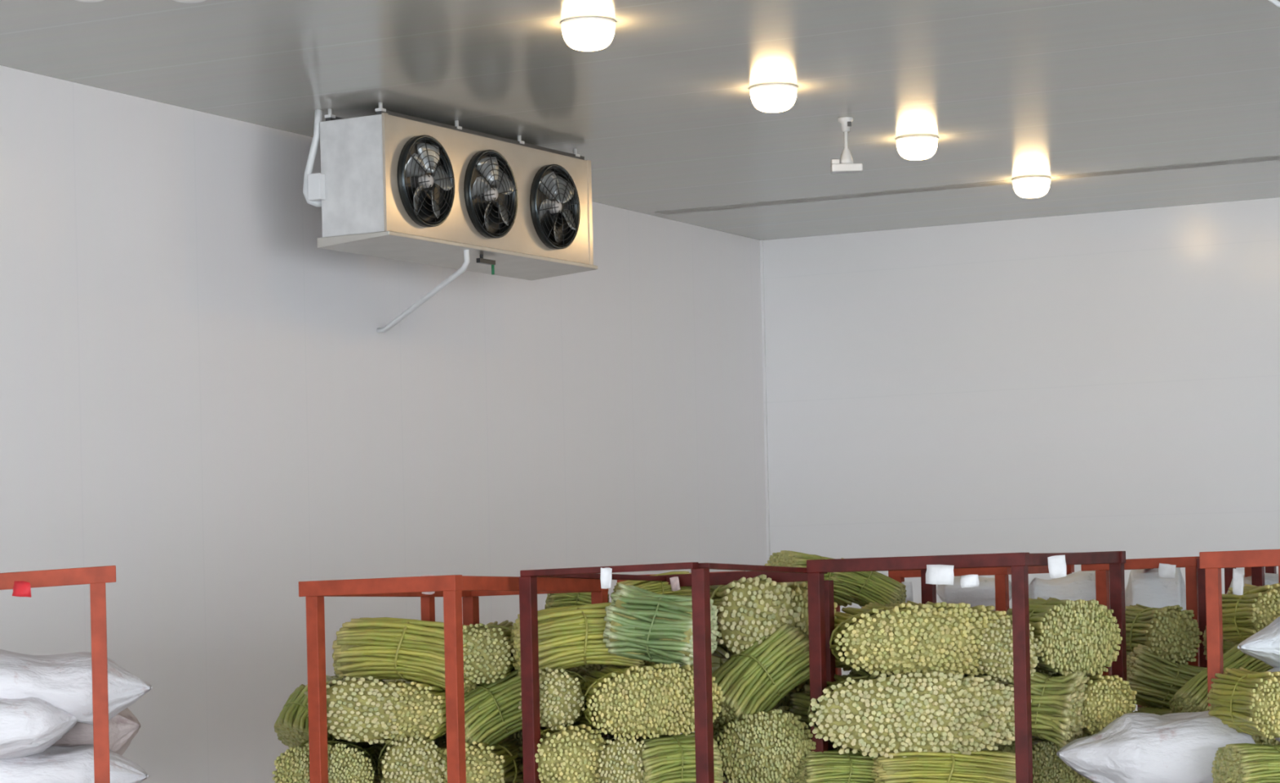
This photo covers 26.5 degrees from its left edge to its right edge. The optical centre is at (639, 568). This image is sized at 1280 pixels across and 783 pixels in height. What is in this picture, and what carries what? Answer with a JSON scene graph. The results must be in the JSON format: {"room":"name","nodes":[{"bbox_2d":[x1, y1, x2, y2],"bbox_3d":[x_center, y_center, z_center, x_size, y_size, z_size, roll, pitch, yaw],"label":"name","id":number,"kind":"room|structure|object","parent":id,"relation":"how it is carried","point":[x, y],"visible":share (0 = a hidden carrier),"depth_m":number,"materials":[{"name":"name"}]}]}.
{"room":"cold storage room","nodes":[
{"label":"cold storage room","id":0,"kind":"room"},
{"bbox_2d":[0,65,767,782],"bbox_3d":[-5.030,-0.087,9.458,0.150,4.600,26.150,-1,0,27],"label":"wall","id":1,"kind":"structure","parent":0,"point":[203,401],"depth_m":15.09,"materials":[{"name":"white paint"}]},
{"bbox_2d":[760,240,770,563],"bbox_3d":[0.985,-0.222,20.887,0.020,4.600,0.020,-1,0,27],"label":"trim","id":2,"kind":"structure","parent":1,"relation":"attached to","point":[762,259],"depth_m":20.88,"materials":[{"name":"white metal"}]},
{"bbox_2d":[0,0,1279,239],"bbox_3d":[2.895,-2.641,5.352,18.200,0.150,26.200,-1,0,27],"label":"ceiling","id":3,"kind":"structure","parent":0,"point":[664,116],"depth_m":14.04,"materials":[{"name":"white paint"}]},
{"bbox_2d":[75,0,105,2],"bbox_3d":[-2.254,-2.387,11.130,0.254,0.125,0.254,-1,0,0],"label":"ceiling lamp","id":4,"kind":"object","parent":3,"relation":"attached to","point":[82,1],"visible":1,"depth_m":11.15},
{"bbox_2d":[172,0,206,3],"bbox_3d":[-1.854,-2.396,11.190,0.254,0.125,0.254,-1,0,0],"label":"ceiling lamp","id":5,"kind":"object","parent":3,"relation":"attached to","point":[178,1],"visible":1,"depth_m":11.20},
{"bbox_2d":[302,109,322,207],"bbox_3d":[-1.737,-2.203,14.617,0.148,0.519,0.083,-1,0,-19],"label":"insulated pipe","id":6,"kind":"object","parent":3,"relation":"hanging from","point":[318,113],"visible":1,"depth_m":14.60,"materials":[{"name":"white plastic"}]},
{"bbox_2d":[307,102,597,280],"bbox_3d":[-0.991,-2.068,15.361,0.560,0.820,2.203,-1,0,30],"label":"evaporator unit","id":7,"kind":"object","parent":3,"relation":"attached to","point":[389,184],"visible":0.99,"depth_m":14.96,"materials":[{"name":"metal"}]},
{"bbox_2d":[376,249,470,333],"bbox_3d":[-1.244,-1.601,15.568,0.058,0.404,1.218,-1,0,-30],"label":"drain pipe","id":8,"kind":"object","parent":7,"relation":"attached to","point":[466,252],"visible":1,"depth_m":15.46,"materials":[{"name":"white plastic"}]},
{"bbox_2d":[317,231,597,280],"bbox_3d":[-0.989,-1.761,15.382,0.470,0.055,2.160,-1,0,30],"label":"drip tray","id":9,"kind":"object","parent":7,"relation":"on","point":[425,247],"depth_m":15.19,"materials":[{"name":"metal"}]},
{"bbox_2d":[560,16,616,51],"bbox_3d":[-0.235,-2.433,12.420,0.254,0.125,0.254,-1,0,0],"label":"ceiling lamp","id":10,"kind":"object","parent":3,"relation":"attached to","point":[588,33],"visible":1,"depth_m":12.33,"materials":[{"name":"white plastic"}]},
{"bbox_2d":[749,83,797,112],"bbox_3d":[0.699,-2.454,14.223,0.254,0.125,0.254,-1,0,0],"label":"ceiling lamp","id":11,"kind":"object","parent":3,"relation":"attached to","point":[767,97],"visible":1,"depth_m":14.13,"materials":[{"name":"white plastic"}]},
{"bbox_2d":[830,116,862,173],"bbox_3d":[1.155,-2.374,15.250,0.172,0.305,0.100,-1,0,0],"label":"sensor","id":12,"kind":"object","parent":3,"relation":"hanging from","point":[845,165],"visible":1,"depth_m":15.22,"materials":[{"name":"white plastic"}]},
{"bbox_2d":[895,134,938,159],"bbox_3d":[1.632,-2.475,16.025,0.254,0.125,0.254,-1,0,0],"label":"ceiling lamp","id":13,"kind":"object","parent":3,"relation":"attached to","point":[913,147],"visible":1,"depth_m":15.94,"materials":[{"name":"white plastic"}]},
{"bbox_2d":[655,155,1279,214],"bbox_3d":[8.084,-2.682,15.041,17.900,0.004,0.160,-1,0,27],"label":"trim","id":14,"kind":"structure","parent":3,"relation":"attached to","point":[1273,157],"depth_m":18.12,"materials":[{"name":"grey metal"}]},
{"bbox_2d":[1012,175,1051,198],"bbox_3d":[2.566,-2.496,17.828,0.254,0.125,0.254,-1,0,0],"label":"ceiling lamp","id":15,"kind":"object","parent":3,"relation":"attached to","point":[1029,186],"visible":1,"depth_m":17.74,"materials":[{"name":"white plastic"}]},
{"bbox_2d":[1267,0,1279,7],"bbox_3d":[2.828,-2.506,12.000,0.180,0.111,0.024,-1,0,0],"label":"conduit","id":16,"kind":"object","parent":3,"relation":"attached to","point":[1276,2],"visible":1,"depth_m":11.99,"materials":[{"name":"white plastic"}]},
{"bbox_2d":[763,197,1279,711],"bbox_3d":[9.004,-0.403,16.827,18.000,4.600,0.150,-1,0,27],"label":"wall","id":17,"kind":"structure","parent":0,"point":[1108,380],"depth_m":19.91,"materials":[{"name":"white paint"}]},
{"bbox_3d":[3.003,2.133,5.352,18.200,0.200,26.200,-1,0,27],"label":"floor","id":18,"kind":"structure","parent":0,"visible":0},
{"bbox_2d":[0,565,115,782],"bbox_3d":[-2.478,1.079,10.123,1.080,2.155,1.008,-1,0,-11],"label":"storage rack","id":19,"kind":"object","parent":18,"relation":"on","point":[97,577],"visible":1,"depth_m":9.72,"materials":[{"name":"red metal"}]},
{"bbox_2d":[12,581,31,596],"bbox_3d":[-2.155,0.071,9.486,0.078,0.058,0.024,-1,0,26],"label":"paper tag","id":20,"kind":"object","parent":19,"relation":"attached to","point":[20,588],"visible":1,"depth_m":9.48,"materials":[{"name":"red paper"}]},
{"bbox_3d":[-2.439,0.968,10.150,0.900,0.253,0.521,-1,0,0],"label":"sack","id":21,"kind":"object","parent":19,"relation":"on","visible":0},
{"bbox_2d":[0,744,148,782],"bbox_3d":[-2.314,0.783,10.154,0.954,0.274,0.527,-1,0,-1],"label":"sack","id":22,"kind":"object","parent":21,"relation":"on","point":[56,764],"visible":0.73,"depth_m":9.95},
{"bbox_2d":[0,697,77,759],"bbox_3d":[-2.434,0.580,10.006,0.750,0.251,0.464,-1,0,0],"label":"sack","id":23,"kind":"object","parent":22,"relation":"on","point":[29,726],"visible":0.88,"depth_m":9.84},
{"bbox_2d":[0,648,152,724],"bbox_3d":[-2.299,0.417,10.158,0.950,0.346,0.548,-1,0,-1],"label":"sack","id":24,"kind":"object","parent":23,"relation":"on","point":[64,681],"visible":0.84,"depth_m":9.94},
{"bbox_2d":[52,707,141,755],"bbox_3d":[-2.172,0.617,10.448,0.508,0.269,0.352,-1,0,-4],"label":"sack","id":25,"kind":"object","parent":22,"relation":"on","point":[124,726],"visible":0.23,"depth_m":10.34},
{"bbox_2d":[298,574,608,782],"bbox_3d":[-0.736,1.070,11.399,0.740,2.093,1.278,-1,0,27],"label":"storage rack","id":26,"kind":"object","parent":18,"relation":"on","point":[455,590],"visible":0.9,"depth_m":10.96,"materials":[{"name":"red metal"}]},
{"bbox_2d":[271,737,378,782],"bbox_3d":[-1.290,0.835,11.350,0.420,0.254,0.641,-1,0,1],"label":"bundle","id":27,"kind":"object","parent":26,"relation":"on","point":[348,762],"visible":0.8,"depth_m":11.08,"materials":[{"name":"green plant"}]},
{"bbox_2d":[303,671,403,744],"bbox_3d":[-1.187,0.574,11.350,0.399,0.288,0.640,-1,0,-13],"label":"bundle","id":28,"kind":"object","parent":27,"relation":"on","point":[359,708],"visible":0.88,"depth_m":11.08,"materials":[{"name":"green plant"}]},
{"bbox_2d":[368,737,446,747],"bbox_3d":[-1.062,0.887,11.950,0.828,0.318,0.652,-1,0,-8],"label":"bundle","id":29,"kind":"object","parent":26,"relation":"on","point":[443,744],"visible":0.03,"depth_m":11.71,"materials":[{"name":"green plant"}]},
{"bbox_2d":[274,684,333,748],"bbox_3d":[-1.397,0.675,11.698,0.350,0.374,0.476,-1,0,-7],"label":"bundle","id":30,"kind":"object","parent":29,"relation":"on","point":[291,725],"visible":0.3,"depth_m":11.56,"materials":[{"name":"green plant"}]},
{"bbox_2d":[375,679,446,745],"bbox_3d":[-1.066,0.656,12.000,0.768,0.351,0.651,-1,0,-8],"label":"bundle","id":31,"kind":"object","parent":29,"relation":"on","point":[442,739],"visible":0.02,"depth_m":11.77,"materials":[{"name":"green plant"}]},
{"bbox_2d":[507,725,541,744],"bbox_3d":[-0.627,0.750,12.000,0.416,0.383,0.644,-1,0,-8],"label":"bundle","id":32,"kind":"object","parent":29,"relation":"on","point":[518,735],"visible":0.02,"depth_m":11.71,"materials":[{"name":"green plant"}]},
{"bbox_2d":[373,734,446,782],"bbox_3d":[-0.965,0.815,11.300,0.276,0.278,0.643,-1,0,-10],"label":"bundle","id":33,"kind":"object","parent":26,"relation":"on","point":[414,759],"visible":0.94,"depth_m":11.03,"materials":[{"name":"green plant"}]},
{"bbox_2d":[383,681,446,743],"bbox_3d":[-0.930,0.590,11.401,0.367,0.257,0.644,-1,0,12],"label":"bundle","id":34,"kind":"object","parent":33,"relation":"on","point":[421,713],"visible":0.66,"depth_m":11.12,"materials":[{"name":"green plant"}]},
{"bbox_2d":[420,574,435,594],"bbox_3d":[-0.841,0.062,10.813,0.059,0.079,0.022,-1,0,3],"label":"paper tag","id":35,"kind":"object","parent":26,"relation":"attached to","point":[424,593],"visible":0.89,"depth_m":10.81,"materials":[{"name":"white paper"}]},
{"bbox_2d":[435,737,523,782],"bbox_3d":[-0.686,0.834,11.401,0.367,0.257,0.644,-1,0,10],"label":"bundle","id":36,"kind":"object","parent":26,"relation":"on","point":[500,762],"visible":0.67,"depth_m":11.13,"materials":[{"name":"green plant"}]},
{"bbox_2d":[444,668,522,746],"bbox_3d":[-0.617,0.625,11.448,0.457,0.428,0.441,-1,0,-16],"label":"bundle","id":37,"kind":"object","parent":36,"relation":"on","point":[492,713],"visible":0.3,"depth_m":11.28,"materials":[{"name":"green plant"}]},
{"bbox_2d":[332,617,481,693],"bbox_3d":[-0.957,0.365,11.454,0.647,0.328,0.434,-1,0,13],"label":"bundle","id":38,"kind":"object","parent":37,"relation":"on","point":[380,648],"visible":0.66,"depth_m":11.30,"materials":[{"name":"green plant"}]},
{"bbox_2d":[462,620,515,684],"bbox_3d":[-0.628,0.349,11.499,0.319,0.254,0.642,-1,0,10],"label":"bundle","id":39,"kind":"object","parent":37,"relation":"on","point":[490,659],"visible":0.67,"depth_m":11.22,"materials":[{"name":"green plant"}]},
{"bbox_2d":[509,602,647,676],"bbox_3d":[-0.252,0.299,11.353,0.589,0.314,0.434,-1,0,-11],"label":"bundle","id":40,"kind":"object","parent":37,"relation":"on","point":[569,637],"visible":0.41,"depth_m":11.18,"materials":[{"name":"green plant"}]},
{"bbox_2d":[519,561,837,782],"bbox_3d":[0.195,1.035,11.363,0.832,2.122,1.278,-1,0,27],"label":"storage rack","id":41,"kind":"object","parent":18,"relation":"on","point":[700,580],"visible":0.76,"depth_m":10.97,"materials":[{"name":"red metal"}]},
{"bbox_2d":[517,724,609,782],"bbox_3d":[-0.315,0.775,11.249,0.338,0.290,0.644,-1,0,-10],"label":"bundle","id":42,"kind":"object","parent":41,"relation":"on","point":[570,753],"visible":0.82,"depth_m":10.97,"materials":[{"name":"green plant"}]},
{"bbox_2d":[518,666,589,730],"bbox_3d":[-0.328,0.536,11.351,0.276,0.275,0.639,-1,0,8],"label":"bundle","id":43,"kind":"object","parent":42,"relation":"on","point":[562,696],"visible":0.75,"depth_m":11.07,"materials":[{"name":"green plant"}]},
{"bbox_2d":[600,567,612,588],"bbox_3d":[-0.134,0.036,10.710,0.048,0.084,0.025,0,0,12],"label":"paper tag","id":44,"kind":"object","parent":41,"relation":"attached to","point":[606,573],"visible":1,"depth_m":10.72,"materials":[{"name":"white paper"}]},
{"bbox_2d":[573,660,665,675],"bbox_3d":[-0.157,0.496,11.950,0.638,0.382,0.648,-1,0,-8],"label":"bundle","id":45,"kind":"object","parent":41,"relation":"on","point":[589,667],"visible":0.02,"depth_m":11.65,"materials":[{"name":"green plant"}]},
{"bbox_2d":[544,590,608,608],"bbox_3d":[-0.284,0.160,12.303,0.292,0.263,0.438,-1,0,0],"label":"bundle","id":46,"kind":"object","parent":45,"relation":"on","point":[563,599],"visible":0.16,"depth_m":12.11,"materials":[{"name":"green plant"}]},
{"bbox_2d":[598,733,646,782],"bbox_3d":[-0.058,0.802,11.200,0.236,0.276,0.642,-1,0,0],"label":"bundle","id":47,"kind":"object","parent":41,"relation":"on","point":[620,762],"visible":0.86,"depth_m":10.92,"materials":[{"name":"green plant"}]},
{"bbox_2d":[575,661,724,742],"bbox_3d":[0.016,0.540,11.200,0.570,0.320,0.644,-1,0,-11],"label":"bundle","id":48,"kind":"object","parent":47,"relation":"on","point":[652,700],"visible":0.91,"depth_m":10.92,"materials":[{"name":"green plant"}]},
{"bbox_2d":[603,582,719,666],"bbox_3d":[0.090,0.243,11.253,0.461,0.378,0.388,-1,0,14],"label":"bundle","id":49,"kind":"object","parent":48,"relation":"on","point":[659,626],"visible":0.7,"depth_m":11.12,"materials":[{"name":"green plant"}]},
{"bbox_2d":[637,732,724,782],"bbox_3d":[0.146,0.809,11.099,0.367,0.282,0.438,-1,0,-6],"label":"bundle","id":50,"kind":"object","parent":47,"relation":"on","point":[666,758],"visible":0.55,"depth_m":10.92,"materials":[{"name":"green plant"}]},
{"bbox_2d":[611,570,691,599],"bbox_3d":[0.070,0.125,12.203,0.386,0.226,0.434,-1,0,-11],"label":"bundle","id":51,"kind":"object","parent":41,"relation":"on","point":[657,587],"visible":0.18,"depth_m":12.03,"materials":[{"name":"green plant"}]},
{"bbox_2d":[669,576,680,591],"bbox_3d":[0.156,0.066,11.991,0.052,0.064,0.016,-1,0,38],"label":"paper tag","id":52,"kind":"object","parent":41,"relation":"attached to","point":[674,581],"visible":1,"depth_m":11.99,"materials":[{"name":"paper"}]},
{"bbox_2d":[711,622,809,731],"bbox_3d":[0.511,0.506,11.748,0.578,0.559,0.440,-1,0,-26],"label":"bundle","id":53,"kind":"object","parent":41,"relation":"on","point":[755,679],"visible":0.59,"depth_m":11.60,"materials":[{"name":"green plant"}]},
{"bbox_2d":[710,574,802,658],"bbox_3d":[0.454,0.217,11.950,0.392,0.384,0.646,-1,0,-14],"label":"bundle","id":54,"kind":"object","parent":53,"relation":"on","point":[750,609],"visible":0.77,"depth_m":11.67,"materials":[{"name":"green plant"}]},
{"bbox_2d":[712,709,816,782],"bbox_3d":[0.494,0.769,11.700,0.433,0.354,0.641,-1,0,-8],"label":"bundle","id":55,"kind":"object","parent":41,"relation":"on","point":[769,746],"visible":0.84,"depth_m":11.42,"materials":[{"name":"green plant"}]},
{"bbox_2d":[617,570,841,782],"bbox_3d":[0.470,1.050,13.446,0.675,2.080,1.158,-1,0,27],"label":"storage rack","id":56,"kind":"object","parent":18,"relation":"on","point":[837,670],"visible":0.05,"depth_m":13.76,"materials":[{"name":"red metal"}]},
{"bbox_2d":[806,551,1126,782],"bbox_3d":[1.468,1.001,11.868,0.970,2.132,1.358,-1,0,27],"label":"storage rack","id":57,"kind":"object","parent":18,"relation":"on","point":[1019,562],"visible":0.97,"depth_m":11.33,"materials":[{"name":"red metal"}]},
{"bbox_2d":[772,705,840,782],"bbox_3d":[0.608,0.797,12.250,0.653,0.391,0.648,-1,0,-8],"label":"bundle","id":58,"kind":"object","parent":57,"relation":"on","point":[784,708],"visible":0.02,"depth_m":12.00,"materials":[{"name":"green plant"}]},
{"bbox_2d":[711,656,809,707],"bbox_3d":[0.588,0.421,12.500,0.500,0.432,0.645,-1,0,-8],"label":"bundle","id":59,"kind":"object","parent":58,"relation":"on","point":[717,662],"visible":0.05,"depth_m":12.25,"materials":[{"name":"green plant"}]},
{"bbox_2d":[776,581,837,639],"bbox_3d":[0.666,0.247,12.099,0.310,0.401,0.642,-1,0,-10],"label":"bundle","id":60,"kind":"object","parent":59,"relation":"on","point":[798,593],"visible":0.14,"depth_m":11.82,"materials":[{"name":"green plant"}]},
{"bbox_2d":[795,748,877,782],"bbox_3d":[0.859,0.874,11.553,0.436,0.224,0.437,-1,0,-5],"label":"bundle","id":61,"kind":"object","parent":57,"relation":"on","point":[829,766],"visible":0.56,"depth_m":11.37,"materials":[{"name":"green plant"}]},
{"bbox_2d":[830,557,906,606],"bbox_3d":[1.054,0.107,12.701,0.384,0.323,0.439,-1,0,11],"label":"bundle","id":62,"kind":"object","parent":57,"relation":"on","point":[868,587],"visible":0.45,"depth_m":12.52,"materials":[{"name":"green plant"}]},
{"bbox_2d":[764,550,857,607],"bbox_3d":[0.801,0.046,12.701,0.384,0.271,0.436,-1,0,-20],"label":"bundle","id":63,"kind":"object","parent":62,"relation":"on","point":[784,557],"visible":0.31,"depth_m":12.58,"materials":[{"name":"green plant"}]},
{"bbox_2d":[925,564,954,585],"bbox_3d":[1.214,0.024,11.017,0.118,0.085,0.022,-1,0,17],"label":"paper tag","id":64,"kind":"object","parent":57,"relation":"attached to","point":[935,574],"visible":1,"depth_m":11.01,"materials":[{"name":"white paper"}]},
{"bbox_2d":[871,750,1016,782],"bbox_3d":[1.301,0.865,11.453,0.680,0.238,0.434,-1,0,5],"label":"bundle","id":65,"kind":"object","parent":57,"relation":"on","point":[983,766],"visible":0.74,"depth_m":11.28,"materials":[{"name":"green plant"}]},
{"bbox_2d":[789,667,1031,758],"bbox_3d":[1.143,0.603,11.600,0.957,0.370,0.645,-1,0,-7],"label":"bundle","id":66,"kind":"object","parent":65,"relation":"on","point":[875,713],"visible":0.97,"depth_m":11.32,"materials":[{"name":"green plant"}]},
{"bbox_2d":[829,600,1012,676],"bbox_3d":[1.199,0.302,11.749,0.878,0.324,0.657,-1,0,-10],"label":"bundle","id":67,"kind":"object","parent":66,"relation":"on","point":[895,638],"visible":0.92,"depth_m":11.46,"materials":[{"name":"green plant"}]},
{"bbox_2d":[960,574,979,587],"bbox_3d":[1.332,0.049,10.988,0.077,0.054,0.025,-1,0,7],"label":"paper tag","id":68,"kind":"object","parent":57,"relation":"attached to","point":[967,580],"visible":1,"depth_m":10.98,"materials":[{"name":"white paper"}]},
{"bbox_2d":[981,735,1015,752],"bbox_3d":[1.371,0.858,12.200,0.715,0.357,0.649,-1,0,-8],"label":"bundle","id":69,"kind":"object","parent":57,"relation":"on","point":[1006,748],"visible":0.02,"depth_m":11.95,"materials":[{"name":"green plant"}]},
{"bbox_2d":[1047,555,1066,577],"bbox_3d":[1.715,-0.009,11.193,0.077,0.095,0.020,-1,0,0],"label":"paper tag","id":70,"kind":"object","parent":57,"relation":"attached to","point":[1057,563],"visible":1,"depth_m":11.19,"materials":[{"name":"white paper"}]},
{"bbox_2d":[1031,735,1091,782],"bbox_3d":[1.795,0.847,11.950,0.319,0.254,0.643,-1,0,-5],"label":"bundle","id":71,"kind":"object","parent":57,"relation":"on","point":[1047,766],"visible":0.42,"depth_m":11.66,"materials":[{"name":"green plant"}]},
{"bbox_2d":[1007,671,1091,747],"bbox_3d":[1.735,0.596,11.606,0.352,0.359,0.469,-1,0,21],"label":"bundle","id":72,"kind":"object","parent":71,"relation":"on","point":[1056,704],"visible":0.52,"depth_m":11.44,"materials":[{"name":"green plant"}]},
{"bbox_2d":[965,617,1042,682],"bbox_3d":[1.505,0.347,11.750,0.294,0.283,0.643,-1,0,-14],"label":"bundle","id":73,"kind":"object","parent":72,"relation":"on","point":[996,651],"visible":0.4,"depth_m":11.47,"materials":[{"name":"green plant"}]},
{"bbox_2d":[1005,597,1122,675],"bbox_3d":[1.819,0.290,11.800,0.368,0.332,0.641,-1,0,-11],"label":"bundle","id":74,"kind":"object","parent":72,"relation":"on","point":[1079,635],"visible":0.79,"depth_m":11.53,"materials":[{"name":"green plant"}]},
{"bbox_2d":[1081,732,1093,782],"bbox_3d":[1.944,0.813,12.000,0.352,0.319,0.643,-1,0,-8],"label":"bundle","id":75,"kind":"object","parent":57,"relation":"on","point":[1086,734],"visible":0.02,"depth_m":11.71,"materials":[{"name":"green plant"}]},
{"bbox_2d":[995,668,1088,685],"bbox_3d":[1.800,0.544,12.300,0.361,0.327,0.643,-1,0,-8],"label":"bundle","id":76,"kind":"object","parent":75,"relation":"on","point":[1050,673],"visible":0.03,"depth_m":12.01,"materials":[{"name":"green plant"}]},
{"bbox_2d":[1053,673,1137,734],"bbox_3d":[1.939,0.582,11.800,0.264,0.280,0.642,-1,0,-10],"label":"bundle","id":77,"kind":"object","parent":75,"relation":"on","point":[1108,698],"visible":0.52,"depth_m":11.52,"materials":[{"name":"green plant"}]},
{"bbox_2d":[1056,710,1255,782],"bbox_3d":[2.139,0.773,11.330,0.809,0.366,0.512,-1,0,-7],"label":"sack","id":78,"kind":"object","parent":57,"relation":"on","point":[1134,747],"visible":0.88,"depth_m":11.12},
{"bbox_2d":[1133,706,1267,744],"bbox_3d":[2.462,0.807,12.400,0.661,0.363,0.648,-1,0,-8],"label":"bundle","id":79,"kind":"object","parent":57,"relation":"on","point":[1149,709],"visible":0.02,"depth_m":12.36,"materials":[{"name":"green plant"}]},
{"bbox_2d":[1168,644,1273,713],"bbox_3d":[2.583,0.536,11.998,0.466,0.432,0.440,-1,0,-11],"label":"bundle","id":80,"kind":"object","parent":79,"relation":"on","point":[1192,696],"visible":0.33,"depth_m":11.88,"materials":[{"name":"green plant"}]},
{"bbox_2d":[1257,736,1279,745],"bbox_3d":[2.760,0.650,12.500,0.400,0.366,0.644,-1,0,-8],"label":"bundle","id":81,"kind":"object","parent":79,"relation":"on","point":[1273,741],"visible":0.02,"depth_m":12.23,"materials":[{"name":"green plant"}]},
{"bbox_2d":[1126,643,1205,708],"bbox_3d":[2.476,0.563,12.690,0.511,0.435,0.466,-1,0,6],"label":"bundle","id":82,"kind":"object","parent":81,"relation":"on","point":[1155,682],"visible":0.33,"depth_m":12.56,"materials":[{"name":"green plant"}]},
{"bbox_2d":[1124,604,1202,665],"bbox_3d":[2.443,0.314,12.900,0.279,0.292,0.642,-1,0,-10],"label":"bundle","id":83,"kind":"object","parent":82,"relation":"on","point":[1171,633],"visible":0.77,"depth_m":12.64,"materials":[{"name":"green plant"}]},
{"bbox_2d":[1202,625,1236,659],"bbox_3d":[2.814,0.346,12.700,0.217,0.237,0.642,-1,0,-8],"label":"bundle","id":84,"kind":"object","parent":81,"relation":"on","point":[1227,646],"visible":0.06,"depth_m":12.69,"materials":[{"name":"green plant"}]},
{"bbox_2d":[1222,582,1279,644],"bbox_3d":[2.796,0.202,12.200,0.305,0.298,0.642,-1,0,-8],"label":"bundle","id":85,"kind":"object","parent":84,"relation":"on","point":[1244,615],"visible":0.8,"depth_m":12.07,"materials":[{"name":"green plant"}]},
{"bbox_2d":[888,564,1074,615],"bbox_3d":[1.816,1.014,14.215,0.640,2.090,1.058,-1,0,27],"label":"storage rack","id":86,"kind":"object","parent":18,"relation":"on","point":[1002,580],"visible":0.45,"depth_m":13.66,"materials":[{"name":"red metal"}]},
{"bbox_2d":[901,581,913,601],"bbox_3d":[1.344,0.115,13.688,0.059,0.108,0.018,-1,0,-4],"label":"paper tag","id":87,"kind":"object","parent":86,"relation":"hanging from","point":[908,588],"visible":0.63,"depth_m":13.69,"materials":[{"name":"white paper"}]},
{"bbox_2d":[936,576,1011,610],"bbox_3d":[1.753,0.110,14.209,0.408,0.240,0.384,-1,0,10],"label":"plastic bag","id":88,"kind":"object","parent":86,"relation":"in","point":[984,594],"visible":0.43,"depth_m":14.05,"materials":[{"name":"white plastic"}]},
{"bbox_2d":[1028,570,1096,600],"bbox_3d":[2.193,0.135,13.988,0.439,0.276,0.389,-1,0,10],"label":"plastic bag","id":89,"kind":"object","parent":86,"relation":"in","point":[1081,584],"visible":0.38,"depth_m":13.86,"materials":[{"name":"white plastic"}]},
{"bbox_2d":[1080,555,1251,675],"bbox_3d":[2.739,0.989,13.900,0.585,2.100,1.158,-1,0,27],"label":"storage rack","id":90,"kind":"object","parent":18,"relation":"on","point":[1102,571],"visible":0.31,"depth_m":13.35,"materials":[{"name":"red metal"}]},
{"bbox_2d":[1124,567,1186,610],"bbox_3d":[2.687,0.150,14.185,0.334,0.361,0.395,-1,0,10],"label":"plastic bag","id":91,"kind":"object","parent":90,"relation":"in","point":[1144,587],"visible":0.47,"depth_m":14.05,"materials":[{"name":"white plastic"}]},
{"bbox_2d":[1158,563,1176,578],"bbox_3d":[2.554,0.009,13.191,0.088,0.076,0.024,-1,0,14],"label":"paper tag","id":92,"kind":"object","parent":90,"relation":"attached to","point":[1165,571],"visible":1,"depth_m":13.19,"materials":[{"name":"white paper"}]},
{"bbox_2d":[1226,573,1278,594],"bbox_3d":[3.242,0.134,14.295,0.336,0.223,0.373,-1,0,10],"label":"plastic bag","id":93,"kind":"object","parent":90,"relation":"on","point":[1269,578],"visible":0.14,"depth_m":14.18,"materials":[{"name":"white plastic"}]},
{"bbox_2d":[1095,566,1276,711],"bbox_3d":[3.214,0.983,15.984,0.860,2.090,0.958,-1,0,27],"label":"storage rack","id":94,"kind":"object","parent":18,"relation":"on","point":[1228,571],"visible":0.02,"depth_m":15.38,"materials":[{"name":"red metal"}]},
{"bbox_2d":[1196,558,1264,667],"bbox_3d":[3.257,0.977,13.506,0.660,2.100,1.058,-1,0,27],"label":"storage rack","id":95,"kind":"object","parent":18,"relation":"on","point":[1257,572],"visible":0.12,"depth_m":13.19,"materials":[{"name":"red metal"}]},
{"bbox_2d":[1199,549,1279,710],"bbox_3d":[3.240,0.960,11.663,1.310,2.135,1.278,-1,0,27],"label":"storage rack","id":96,"kind":"object","parent":18,"relation":"on","point":[1212,562],"visible":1,"depth_m":11.37,"materials":[{"name":"red metal"}]},
{"bbox_2d":[1232,568,1243,595],"bbox_3d":[2.613,0.056,11.891,0.052,0.118,0.020,-1,0,27],"label":"paper tag","id":97,"kind":"object","parent":96,"relation":"attached to","point":[1237,573],"visible":1,"depth_m":11.89,"materials":[{"name":"white paper"}]},
{"bbox_2d":[1211,742,1279,782],"bbox_3d":[2.520,0.817,10.899,0.405,0.236,0.438,-1,0,-4],"label":"bundle","id":98,"kind":"object","parent":96,"relation":"on","point":[1242,762],"visible":1,"depth_m":10.75,"materials":[{"name":"green plant"}]},
{"bbox_2d":[1206,666,1279,739],"bbox_3d":[2.502,0.542,11.049,0.249,0.273,0.643,-1,0,-8],"label":"bundle","id":99,"kind":"object","parent":98,"relation":"on","point":[1246,700],"visible":1,"depth_m":10.91,"materials":[{"name":"green plant"}]},
{"bbox_2d":[1267,666,1279,742],"bbox_3d":[2.942,0.568,11.381,0.750,0.352,0.535,-1,0,-4],"label":"sack","id":100,"kind":"object","parent":96,"relation":"on","point":[1277,668],"visible":0.07,"depth_m":11.36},
{"bbox_2d":[1237,616,1279,667],"bbox_3d":[2.858,0.287,11.343,0.747,0.310,0.533,-1,0,-6],"label":"sack","id":101,"kind":"object","parent":100,"relation":"on","point":[1264,645],"visible":1,"depth_m":11.25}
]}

